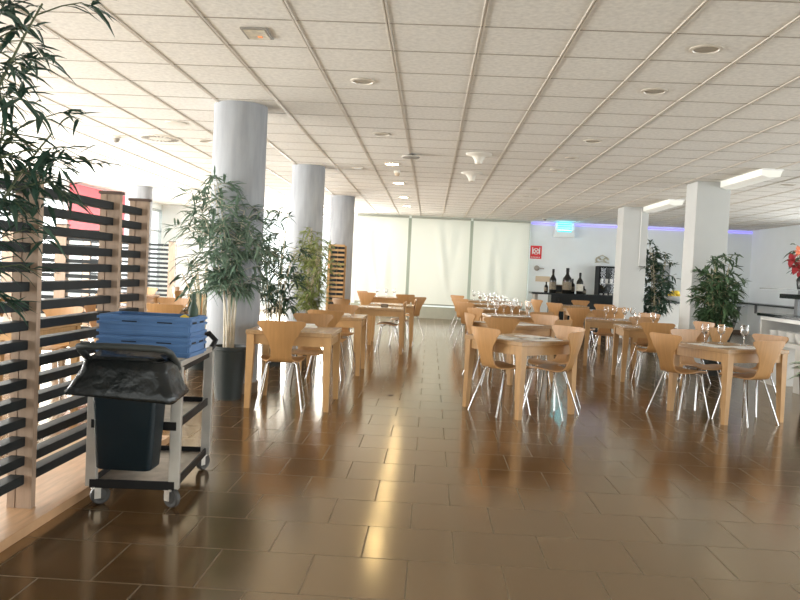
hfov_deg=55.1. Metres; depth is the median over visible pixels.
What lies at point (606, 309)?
bowl
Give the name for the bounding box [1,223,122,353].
slatted screen
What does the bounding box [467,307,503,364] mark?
dining chair
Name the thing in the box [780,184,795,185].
recessed light
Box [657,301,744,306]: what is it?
island countertop
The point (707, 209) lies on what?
square pillar
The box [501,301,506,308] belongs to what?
bowl
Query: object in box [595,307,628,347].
dining chair
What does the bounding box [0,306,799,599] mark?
floor
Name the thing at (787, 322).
base cabinet
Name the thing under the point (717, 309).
bamboo
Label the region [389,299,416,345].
dining chair
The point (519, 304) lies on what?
bowl
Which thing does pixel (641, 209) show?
cable cover
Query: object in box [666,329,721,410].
dining chair
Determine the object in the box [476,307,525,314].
dining table
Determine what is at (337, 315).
dining chair
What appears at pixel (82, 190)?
banner
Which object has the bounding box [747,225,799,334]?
wall
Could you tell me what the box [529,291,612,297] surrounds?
countertop
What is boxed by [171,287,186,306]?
dining chair
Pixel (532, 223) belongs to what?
trim
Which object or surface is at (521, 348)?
dining table
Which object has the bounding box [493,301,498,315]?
wine glass
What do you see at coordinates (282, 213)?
window
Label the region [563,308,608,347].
dining table
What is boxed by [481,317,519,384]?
dining chair
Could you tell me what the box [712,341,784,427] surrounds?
dining chair
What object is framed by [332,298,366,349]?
dining chair
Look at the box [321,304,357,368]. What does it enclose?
dining chair
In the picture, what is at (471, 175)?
fitting
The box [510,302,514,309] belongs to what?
bowl
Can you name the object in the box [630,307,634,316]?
wine glass
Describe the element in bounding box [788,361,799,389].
plant
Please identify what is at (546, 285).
wine bottle
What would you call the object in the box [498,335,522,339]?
placemat
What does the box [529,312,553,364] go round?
dining chair
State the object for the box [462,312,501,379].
dining chair
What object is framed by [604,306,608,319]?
wine glass
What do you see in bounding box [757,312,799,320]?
countertop
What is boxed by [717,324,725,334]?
bowl
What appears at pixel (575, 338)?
dining chair
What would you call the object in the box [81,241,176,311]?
slatted screen
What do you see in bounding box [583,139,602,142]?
recessed light
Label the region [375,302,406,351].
dining chair
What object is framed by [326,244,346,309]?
lattice screen
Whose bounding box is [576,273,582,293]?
wine bottle
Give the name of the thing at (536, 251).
fire sign
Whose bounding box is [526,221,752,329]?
wall
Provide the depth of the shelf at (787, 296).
10.05 m
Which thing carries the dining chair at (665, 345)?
on the floor
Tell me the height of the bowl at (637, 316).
0.107 m
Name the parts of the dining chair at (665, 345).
leg, leg, leg, leg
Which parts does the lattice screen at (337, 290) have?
post, post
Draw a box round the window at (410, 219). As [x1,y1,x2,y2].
[354,218,529,310]
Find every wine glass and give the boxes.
[486,297,490,308]
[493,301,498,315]
[501,301,506,314]
[510,302,514,315]
[517,301,522,315]
[526,302,530,316]
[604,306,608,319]
[612,307,616,319]
[622,307,626,319]
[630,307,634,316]
[634,312,640,327]
[650,313,655,320]
[701,324,708,342]
[717,324,725,343]
[740,325,748,345]
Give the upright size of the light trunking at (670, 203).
0.115 m
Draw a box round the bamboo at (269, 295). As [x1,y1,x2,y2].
[260,209,323,366]
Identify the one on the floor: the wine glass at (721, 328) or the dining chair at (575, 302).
the dining chair at (575, 302)
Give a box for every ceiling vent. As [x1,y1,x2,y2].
[76,157,110,162]
[138,134,181,141]
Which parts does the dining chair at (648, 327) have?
leg, leg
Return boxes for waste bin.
[93,397,164,471]
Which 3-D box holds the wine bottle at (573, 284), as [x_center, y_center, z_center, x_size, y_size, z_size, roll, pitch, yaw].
[4.402,-0.354,19.560,0.126,0.381,0.125,3,2,2]
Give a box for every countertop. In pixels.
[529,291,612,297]
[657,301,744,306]
[730,301,793,312]
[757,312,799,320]
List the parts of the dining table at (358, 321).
leg, leg, leg, leg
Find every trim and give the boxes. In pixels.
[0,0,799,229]
[0,0,799,230]
[532,223,751,232]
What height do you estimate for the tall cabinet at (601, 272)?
1.680 m
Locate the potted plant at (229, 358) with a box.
[161,165,288,400]
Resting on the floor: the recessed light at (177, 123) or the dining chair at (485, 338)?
the dining chair at (485, 338)
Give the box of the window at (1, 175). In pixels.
[0,173,63,223]
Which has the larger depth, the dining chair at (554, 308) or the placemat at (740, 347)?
the dining chair at (554, 308)
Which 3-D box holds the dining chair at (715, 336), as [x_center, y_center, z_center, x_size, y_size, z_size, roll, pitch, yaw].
[3.653,0.711,9.176,0.426,0.804,0.458,2,2,-28]
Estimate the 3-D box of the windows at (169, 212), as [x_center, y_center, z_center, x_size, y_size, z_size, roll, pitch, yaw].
[-1.614,-1.034,21.734,10.420,2.852,0.250,3,2,2]
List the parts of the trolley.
post, handle, post, rail, post, handle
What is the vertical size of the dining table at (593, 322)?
0.700 m
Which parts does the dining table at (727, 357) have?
leg, leg, leg, leg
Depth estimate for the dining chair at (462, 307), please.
13.15 m
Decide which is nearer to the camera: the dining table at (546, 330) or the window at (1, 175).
the dining table at (546, 330)
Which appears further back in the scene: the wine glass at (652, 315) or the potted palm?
the wine glass at (652, 315)
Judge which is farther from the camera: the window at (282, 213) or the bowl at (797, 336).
the window at (282, 213)
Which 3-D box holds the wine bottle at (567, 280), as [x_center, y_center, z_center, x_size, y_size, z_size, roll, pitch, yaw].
[4.220,-0.485,19.342,0.236,0.642,0.234,3,2,2]
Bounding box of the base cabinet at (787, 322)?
[757,312,799,394]
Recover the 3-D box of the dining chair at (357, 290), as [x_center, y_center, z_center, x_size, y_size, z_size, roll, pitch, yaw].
[-0.718,0.195,17.498,0.458,0.804,0.426,1,3,-38]
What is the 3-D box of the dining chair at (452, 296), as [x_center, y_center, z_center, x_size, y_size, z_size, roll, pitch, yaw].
[1.421,0.296,17.465,0.458,0.804,0.426,1,3,-43]
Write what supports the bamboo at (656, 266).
on the floor
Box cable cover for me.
[638,209,641,265]
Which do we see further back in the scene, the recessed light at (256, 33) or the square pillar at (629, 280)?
the square pillar at (629, 280)
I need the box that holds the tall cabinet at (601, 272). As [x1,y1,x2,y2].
[594,266,614,294]
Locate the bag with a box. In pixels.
[64,350,188,404]
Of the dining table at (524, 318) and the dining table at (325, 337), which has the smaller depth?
the dining table at (325, 337)
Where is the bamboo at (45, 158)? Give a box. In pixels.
[0,0,128,336]
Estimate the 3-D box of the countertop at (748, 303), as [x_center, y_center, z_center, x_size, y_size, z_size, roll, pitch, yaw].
[8.280,0.360,15.254,2.200,0.280,11.999,3,2,2]
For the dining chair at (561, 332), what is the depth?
7.79 m
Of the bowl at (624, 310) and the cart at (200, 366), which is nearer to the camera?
the cart at (200, 366)
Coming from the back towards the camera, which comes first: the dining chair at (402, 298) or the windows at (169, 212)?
the windows at (169, 212)
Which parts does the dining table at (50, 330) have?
leg, leg, leg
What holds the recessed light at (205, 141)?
in the ceiling
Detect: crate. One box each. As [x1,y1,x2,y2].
[96,311,206,337]
[96,333,206,357]
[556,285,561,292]
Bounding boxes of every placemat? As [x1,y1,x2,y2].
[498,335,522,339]
[514,335,557,338]
[518,324,543,325]
[518,338,562,340]
[687,343,732,347]
[727,346,754,348]
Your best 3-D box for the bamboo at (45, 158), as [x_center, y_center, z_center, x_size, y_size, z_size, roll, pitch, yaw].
[-1.798,-0.105,2.963,1.314,2.380,1.238,1,3,-36]
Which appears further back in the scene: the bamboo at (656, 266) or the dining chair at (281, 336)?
the bamboo at (656, 266)
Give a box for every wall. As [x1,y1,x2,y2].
[4,165,161,316]
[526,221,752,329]
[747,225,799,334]
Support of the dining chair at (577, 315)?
on the floor
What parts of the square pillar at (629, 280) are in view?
pillar skirting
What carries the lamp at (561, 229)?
attached to the wall at (579, 253)
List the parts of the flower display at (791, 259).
red flower, red flower, orange flower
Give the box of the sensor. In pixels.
[111,136,120,142]
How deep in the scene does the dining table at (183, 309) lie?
9.27 m
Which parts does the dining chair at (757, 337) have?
leg, leg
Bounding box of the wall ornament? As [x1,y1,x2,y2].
[595,255,608,262]
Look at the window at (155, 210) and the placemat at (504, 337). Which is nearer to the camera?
the placemat at (504, 337)
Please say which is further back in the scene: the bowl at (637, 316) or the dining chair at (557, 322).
the bowl at (637, 316)
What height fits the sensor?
0.077 m
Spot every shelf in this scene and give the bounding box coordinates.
[99,450,199,480]
[164,401,199,421]
[760,288,799,290]
[779,294,799,299]
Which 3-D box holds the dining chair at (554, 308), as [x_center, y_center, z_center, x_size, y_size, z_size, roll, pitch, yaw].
[3.193,0.461,15.298,0.458,0.804,0.426,1,3,-38]
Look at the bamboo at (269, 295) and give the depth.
9.70 m
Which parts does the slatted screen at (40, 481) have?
post, slat panel, post, post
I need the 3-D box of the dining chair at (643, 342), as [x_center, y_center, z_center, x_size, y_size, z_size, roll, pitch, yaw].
[3.397,0.648,10.542,0.426,0.804,0.458,3,2,0]
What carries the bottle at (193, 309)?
in the crate at (117, 322)
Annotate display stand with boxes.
[760,288,799,315]
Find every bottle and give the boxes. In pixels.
[188,294,197,317]
[544,282,547,291]
[549,269,555,292]
[562,268,571,293]
[571,279,574,293]
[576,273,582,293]
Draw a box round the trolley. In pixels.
[75,331,217,507]
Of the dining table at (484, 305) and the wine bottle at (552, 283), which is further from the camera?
the wine bottle at (552, 283)
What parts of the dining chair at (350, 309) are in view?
leg, leg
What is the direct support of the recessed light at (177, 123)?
attached to the ceiling
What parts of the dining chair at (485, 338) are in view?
leg, leg, leg, leg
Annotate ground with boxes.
[0,272,454,307]
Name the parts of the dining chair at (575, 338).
leg, leg, leg, leg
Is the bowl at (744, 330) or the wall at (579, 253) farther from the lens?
the wall at (579, 253)
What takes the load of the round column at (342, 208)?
on the floor
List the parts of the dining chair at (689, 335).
leg, leg, leg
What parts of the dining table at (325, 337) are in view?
leg, leg, leg, leg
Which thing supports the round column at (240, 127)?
on the floor
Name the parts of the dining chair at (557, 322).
leg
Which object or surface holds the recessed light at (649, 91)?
in the ceiling
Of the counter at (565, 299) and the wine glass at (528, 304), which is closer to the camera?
the wine glass at (528, 304)
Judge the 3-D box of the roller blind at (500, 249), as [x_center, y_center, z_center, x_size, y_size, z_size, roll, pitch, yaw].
[2.768,-0.991,21.277,1.576,2.460,0.118,3,2,2]
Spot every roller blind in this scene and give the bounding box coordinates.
[354,213,408,301]
[408,216,470,305]
[470,219,530,309]
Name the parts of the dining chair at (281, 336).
leg, leg, leg, leg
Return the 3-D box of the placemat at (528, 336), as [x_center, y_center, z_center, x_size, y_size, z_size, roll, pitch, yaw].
[1.331,0.363,7.490,0.250,0.001,0.360,1,3,-37]
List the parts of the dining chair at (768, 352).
leg, leg, leg, leg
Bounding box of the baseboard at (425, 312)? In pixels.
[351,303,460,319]
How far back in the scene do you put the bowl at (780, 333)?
10.04 m
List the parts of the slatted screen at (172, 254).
post, post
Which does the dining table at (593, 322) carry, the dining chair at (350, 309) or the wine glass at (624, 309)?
the wine glass at (624, 309)
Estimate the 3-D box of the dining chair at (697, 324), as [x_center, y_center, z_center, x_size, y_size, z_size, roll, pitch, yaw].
[3.818,0.684,10.093,0.458,0.804,0.426,2,2,-18]
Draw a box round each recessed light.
[165,121,186,125]
[198,140,211,142]
[240,27,273,39]
[350,78,375,84]
[373,132,390,135]
[384,163,399,165]
[565,157,578,159]
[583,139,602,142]
[641,88,667,94]
[689,44,722,54]
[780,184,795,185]
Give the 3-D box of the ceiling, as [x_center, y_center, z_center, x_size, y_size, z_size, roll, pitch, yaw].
[0.999,-1.935,9.280,17.100,0.120,25.350,3,2,2]
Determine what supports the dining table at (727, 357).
on the floor
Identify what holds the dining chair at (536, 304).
on the floor
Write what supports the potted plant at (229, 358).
on the floor
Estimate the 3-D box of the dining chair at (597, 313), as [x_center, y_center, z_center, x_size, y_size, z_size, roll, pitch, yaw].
[3.279,0.578,12.267,0.426,0.804,0.458,3,2,10]
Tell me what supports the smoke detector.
attached to the ceiling
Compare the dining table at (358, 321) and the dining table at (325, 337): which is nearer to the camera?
the dining table at (325, 337)
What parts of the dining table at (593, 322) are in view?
leg, leg, leg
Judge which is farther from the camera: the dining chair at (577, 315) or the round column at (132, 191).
the round column at (132, 191)
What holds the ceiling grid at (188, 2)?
attached to the ceiling
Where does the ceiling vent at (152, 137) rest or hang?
in the ceiling
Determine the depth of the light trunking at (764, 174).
10.50 m
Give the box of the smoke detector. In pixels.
[401,154,419,158]
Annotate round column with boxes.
[122,185,152,305]
[205,100,267,393]
[286,164,324,348]
[329,195,354,304]
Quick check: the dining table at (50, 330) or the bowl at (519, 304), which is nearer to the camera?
the dining table at (50, 330)
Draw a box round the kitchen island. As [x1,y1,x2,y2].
[645,301,744,341]
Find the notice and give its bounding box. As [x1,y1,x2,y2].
[535,276,549,281]
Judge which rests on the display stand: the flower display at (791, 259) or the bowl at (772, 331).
the flower display at (791, 259)
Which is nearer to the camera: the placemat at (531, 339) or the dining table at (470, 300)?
the placemat at (531, 339)
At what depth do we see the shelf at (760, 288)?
9.85 m
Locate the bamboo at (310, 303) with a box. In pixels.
[282,227,346,348]
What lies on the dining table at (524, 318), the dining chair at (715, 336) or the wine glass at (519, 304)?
the wine glass at (519, 304)
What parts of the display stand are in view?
post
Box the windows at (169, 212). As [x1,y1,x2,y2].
[159,205,519,310]
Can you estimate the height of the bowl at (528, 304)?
0.116 m
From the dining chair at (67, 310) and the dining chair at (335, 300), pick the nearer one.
the dining chair at (67, 310)
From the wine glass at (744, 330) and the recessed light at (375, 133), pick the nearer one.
the wine glass at (744, 330)
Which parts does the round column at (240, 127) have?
column skirting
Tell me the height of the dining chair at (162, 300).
0.804 m
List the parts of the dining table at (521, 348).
leg, leg, leg, leg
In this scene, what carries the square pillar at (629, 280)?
on the floor
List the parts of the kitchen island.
panel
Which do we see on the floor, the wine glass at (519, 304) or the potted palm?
the potted palm
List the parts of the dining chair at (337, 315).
leg, leg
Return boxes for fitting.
[461,171,482,181]
[466,152,491,164]
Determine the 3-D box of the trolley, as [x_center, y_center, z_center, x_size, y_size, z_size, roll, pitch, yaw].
[-1.371,0.623,4.223,0.494,0.872,1.106,3,2,-2]
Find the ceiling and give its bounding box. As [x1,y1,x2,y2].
[0,0,799,230]
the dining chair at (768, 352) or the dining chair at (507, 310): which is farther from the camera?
the dining chair at (507, 310)
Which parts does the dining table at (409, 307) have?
leg, leg, leg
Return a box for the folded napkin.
[304,324,317,327]
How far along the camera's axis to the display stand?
10.03 m
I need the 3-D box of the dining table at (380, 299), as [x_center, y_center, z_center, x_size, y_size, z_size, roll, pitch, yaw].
[-0.314,0.280,17.047,0.770,0.700,0.770,3,2,2]
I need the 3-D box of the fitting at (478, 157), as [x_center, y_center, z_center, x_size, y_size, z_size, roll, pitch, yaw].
[1.023,-1.828,9.961,0.340,0.139,0.340,3,2,2]
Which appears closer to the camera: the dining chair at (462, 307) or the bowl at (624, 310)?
the bowl at (624, 310)
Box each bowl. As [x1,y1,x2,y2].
[494,301,498,308]
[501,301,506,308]
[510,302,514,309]
[517,301,522,308]
[526,302,530,309]
[604,306,608,313]
[622,307,626,313]
[634,312,640,320]
[664,295,679,301]
[701,324,708,333]
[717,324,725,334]
[740,325,748,335]
[770,329,784,335]
[778,331,791,336]
[786,332,799,342]
[795,334,799,343]
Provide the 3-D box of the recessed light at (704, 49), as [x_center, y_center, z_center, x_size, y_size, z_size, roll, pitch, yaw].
[2.034,-1.663,5.094,0.214,0.011,0.214,3,2,2]
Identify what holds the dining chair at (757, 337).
on the floor
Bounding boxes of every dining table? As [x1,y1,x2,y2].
[0,317,81,407]
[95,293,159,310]
[119,306,188,313]
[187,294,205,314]
[244,326,341,411]
[297,312,367,375]
[353,305,404,354]
[367,296,399,328]
[368,302,414,346]
[462,334,576,419]
[465,299,499,330]
[468,321,554,384]
[473,303,507,307]
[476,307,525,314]
[478,313,539,365]
[548,305,588,324]
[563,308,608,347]
[583,317,636,368]
[611,324,682,385]
[667,342,788,424]
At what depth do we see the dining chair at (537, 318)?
10.05 m
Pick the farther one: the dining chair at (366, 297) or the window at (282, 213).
the window at (282, 213)
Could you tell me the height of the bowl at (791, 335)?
0.130 m
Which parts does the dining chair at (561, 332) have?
leg, leg, leg, leg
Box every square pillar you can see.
[610,207,648,342]
[678,181,730,369]
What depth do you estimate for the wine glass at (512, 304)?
11.23 m
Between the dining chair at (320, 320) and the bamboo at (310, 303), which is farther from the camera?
the bamboo at (310, 303)
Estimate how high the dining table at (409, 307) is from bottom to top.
0.700 m
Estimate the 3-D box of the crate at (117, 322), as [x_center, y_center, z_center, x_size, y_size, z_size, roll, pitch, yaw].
[-1.358,0.132,4.225,0.512,0.107,0.302,3,2,2]
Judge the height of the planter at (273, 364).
0.450 m
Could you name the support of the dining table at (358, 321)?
on the floor
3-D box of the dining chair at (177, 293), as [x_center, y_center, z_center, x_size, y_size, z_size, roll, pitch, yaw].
[-3.821,0.235,12.529,0.458,0.804,0.426,3,2,2]
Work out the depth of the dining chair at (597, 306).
15.68 m
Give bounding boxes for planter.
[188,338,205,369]
[212,344,245,400]
[261,344,280,366]
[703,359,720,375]
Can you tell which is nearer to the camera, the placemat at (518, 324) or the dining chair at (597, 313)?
the placemat at (518, 324)
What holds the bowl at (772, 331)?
in the base cabinet at (787, 322)
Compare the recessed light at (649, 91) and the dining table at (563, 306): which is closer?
the recessed light at (649, 91)
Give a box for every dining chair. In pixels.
[42,306,83,396]
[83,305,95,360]
[146,303,186,371]
[147,287,157,293]
[157,297,188,307]
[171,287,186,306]
[174,290,182,297]
[254,320,305,411]
[282,313,333,395]
[305,309,346,380]
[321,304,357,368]
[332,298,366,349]
[357,290,379,326]
[358,292,380,329]
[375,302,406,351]
[388,294,414,331]
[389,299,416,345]
[394,297,425,337]
[449,295,463,330]
[450,298,468,337]
[453,302,473,347]
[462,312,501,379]
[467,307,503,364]
[468,326,530,417]
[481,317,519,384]
[494,305,518,352]
[522,331,584,420]
[523,325,585,410]
[526,320,571,388]
[527,314,558,379]
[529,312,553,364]
[531,299,555,336]
[546,302,562,319]
[566,308,595,356]
[571,300,589,336]
[589,304,614,345]
[589,310,618,362]
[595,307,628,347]
[619,313,660,365]
[626,317,665,378]
[631,322,675,386]
[646,332,708,419]
[664,321,714,384]
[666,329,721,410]
[676,327,732,389]
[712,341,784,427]
[732,333,788,416]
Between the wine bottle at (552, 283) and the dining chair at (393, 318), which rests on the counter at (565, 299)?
the wine bottle at (552, 283)
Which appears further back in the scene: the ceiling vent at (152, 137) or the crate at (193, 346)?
the ceiling vent at (152, 137)
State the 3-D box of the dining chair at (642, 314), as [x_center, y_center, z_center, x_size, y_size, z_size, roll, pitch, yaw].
[3.774,0.609,12.049,0.458,0.804,0.426,1,3,-33]
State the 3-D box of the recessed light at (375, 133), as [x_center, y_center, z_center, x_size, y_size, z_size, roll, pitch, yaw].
[-0.211,-1.908,8.831,0.214,0.011,0.214,3,2,2]
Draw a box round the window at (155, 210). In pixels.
[152,208,161,292]
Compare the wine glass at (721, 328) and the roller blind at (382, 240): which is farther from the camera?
the roller blind at (382, 240)
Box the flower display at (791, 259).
[783,243,799,288]
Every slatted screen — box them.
[0,169,169,552]
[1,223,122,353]
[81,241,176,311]
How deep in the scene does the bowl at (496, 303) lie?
11.15 m
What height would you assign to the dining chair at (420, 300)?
0.804 m
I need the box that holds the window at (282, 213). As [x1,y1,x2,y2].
[260,212,329,308]
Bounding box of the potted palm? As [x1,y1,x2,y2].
[165,256,208,369]
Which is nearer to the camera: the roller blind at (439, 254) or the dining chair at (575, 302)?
the dining chair at (575, 302)
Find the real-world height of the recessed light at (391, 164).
0.011 m
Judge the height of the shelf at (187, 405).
0.008 m
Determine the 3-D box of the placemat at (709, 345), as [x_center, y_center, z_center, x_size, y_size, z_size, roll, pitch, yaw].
[3.030,0.443,7.476,0.250,0.001,0.360,2,2,-23]
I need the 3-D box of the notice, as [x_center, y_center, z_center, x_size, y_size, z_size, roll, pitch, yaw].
[3.982,-0.587,21.394,0.400,0.150,0.011,3,2,2]
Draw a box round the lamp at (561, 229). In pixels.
[553,222,573,237]
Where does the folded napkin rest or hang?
on the dining table at (325, 337)
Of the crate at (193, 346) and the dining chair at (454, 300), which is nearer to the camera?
the crate at (193, 346)
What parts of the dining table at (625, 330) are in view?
leg, leg, leg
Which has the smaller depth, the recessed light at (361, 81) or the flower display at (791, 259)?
the recessed light at (361, 81)
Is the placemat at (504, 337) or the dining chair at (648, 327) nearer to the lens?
the placemat at (504, 337)
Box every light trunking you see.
[643,199,684,212]
[720,168,783,188]
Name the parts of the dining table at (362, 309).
leg, leg, leg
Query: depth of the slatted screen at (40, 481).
3.93 m
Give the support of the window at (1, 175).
in the wall at (155, 205)
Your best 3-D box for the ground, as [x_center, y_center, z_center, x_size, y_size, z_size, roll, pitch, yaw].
[0.728,0.789,20.027,80.000,0.160,80.000,3,2,2]
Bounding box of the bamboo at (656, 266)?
[638,239,679,322]
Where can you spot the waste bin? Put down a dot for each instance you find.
(128, 434)
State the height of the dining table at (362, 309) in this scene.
0.700 m
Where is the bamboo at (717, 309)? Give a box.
[686,252,748,375]
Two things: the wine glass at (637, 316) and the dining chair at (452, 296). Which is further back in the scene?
the dining chair at (452, 296)
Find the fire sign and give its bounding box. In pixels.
[530,246,541,258]
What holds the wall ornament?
attached to the wall at (579, 253)
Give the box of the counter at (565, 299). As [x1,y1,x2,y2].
[529,291,612,331]
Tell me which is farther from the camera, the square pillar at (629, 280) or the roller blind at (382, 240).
the roller blind at (382, 240)
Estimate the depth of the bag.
3.68 m
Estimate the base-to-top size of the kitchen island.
0.900 m
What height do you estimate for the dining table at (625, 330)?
0.700 m
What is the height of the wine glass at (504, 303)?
0.211 m
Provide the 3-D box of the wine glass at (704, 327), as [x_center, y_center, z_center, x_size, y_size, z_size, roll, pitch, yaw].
[3.086,0.338,7.760,0.078,0.195,0.077,3,2,2]
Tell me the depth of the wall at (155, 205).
16.14 m
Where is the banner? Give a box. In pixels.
[69,183,124,234]
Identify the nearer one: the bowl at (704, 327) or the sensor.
the bowl at (704, 327)
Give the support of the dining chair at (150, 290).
on the floor
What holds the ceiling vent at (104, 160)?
in the ceiling
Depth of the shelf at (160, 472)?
4.22 m
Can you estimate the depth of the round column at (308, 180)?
11.81 m
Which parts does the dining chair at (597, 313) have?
leg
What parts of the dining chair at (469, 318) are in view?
leg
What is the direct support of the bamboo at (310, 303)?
on the floor
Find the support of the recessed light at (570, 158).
in the ceiling
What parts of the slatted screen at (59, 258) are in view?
post, post, post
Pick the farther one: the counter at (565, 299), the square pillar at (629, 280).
the counter at (565, 299)
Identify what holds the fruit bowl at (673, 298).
on the island countertop
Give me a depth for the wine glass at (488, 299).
13.15 m
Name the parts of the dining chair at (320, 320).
leg, leg, leg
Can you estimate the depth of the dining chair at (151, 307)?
8.43 m
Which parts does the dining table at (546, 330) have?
leg, leg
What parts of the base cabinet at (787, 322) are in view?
leg panel, leg panel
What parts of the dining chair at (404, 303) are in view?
leg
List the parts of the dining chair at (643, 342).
leg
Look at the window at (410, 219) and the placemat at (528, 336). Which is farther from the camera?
the window at (410, 219)

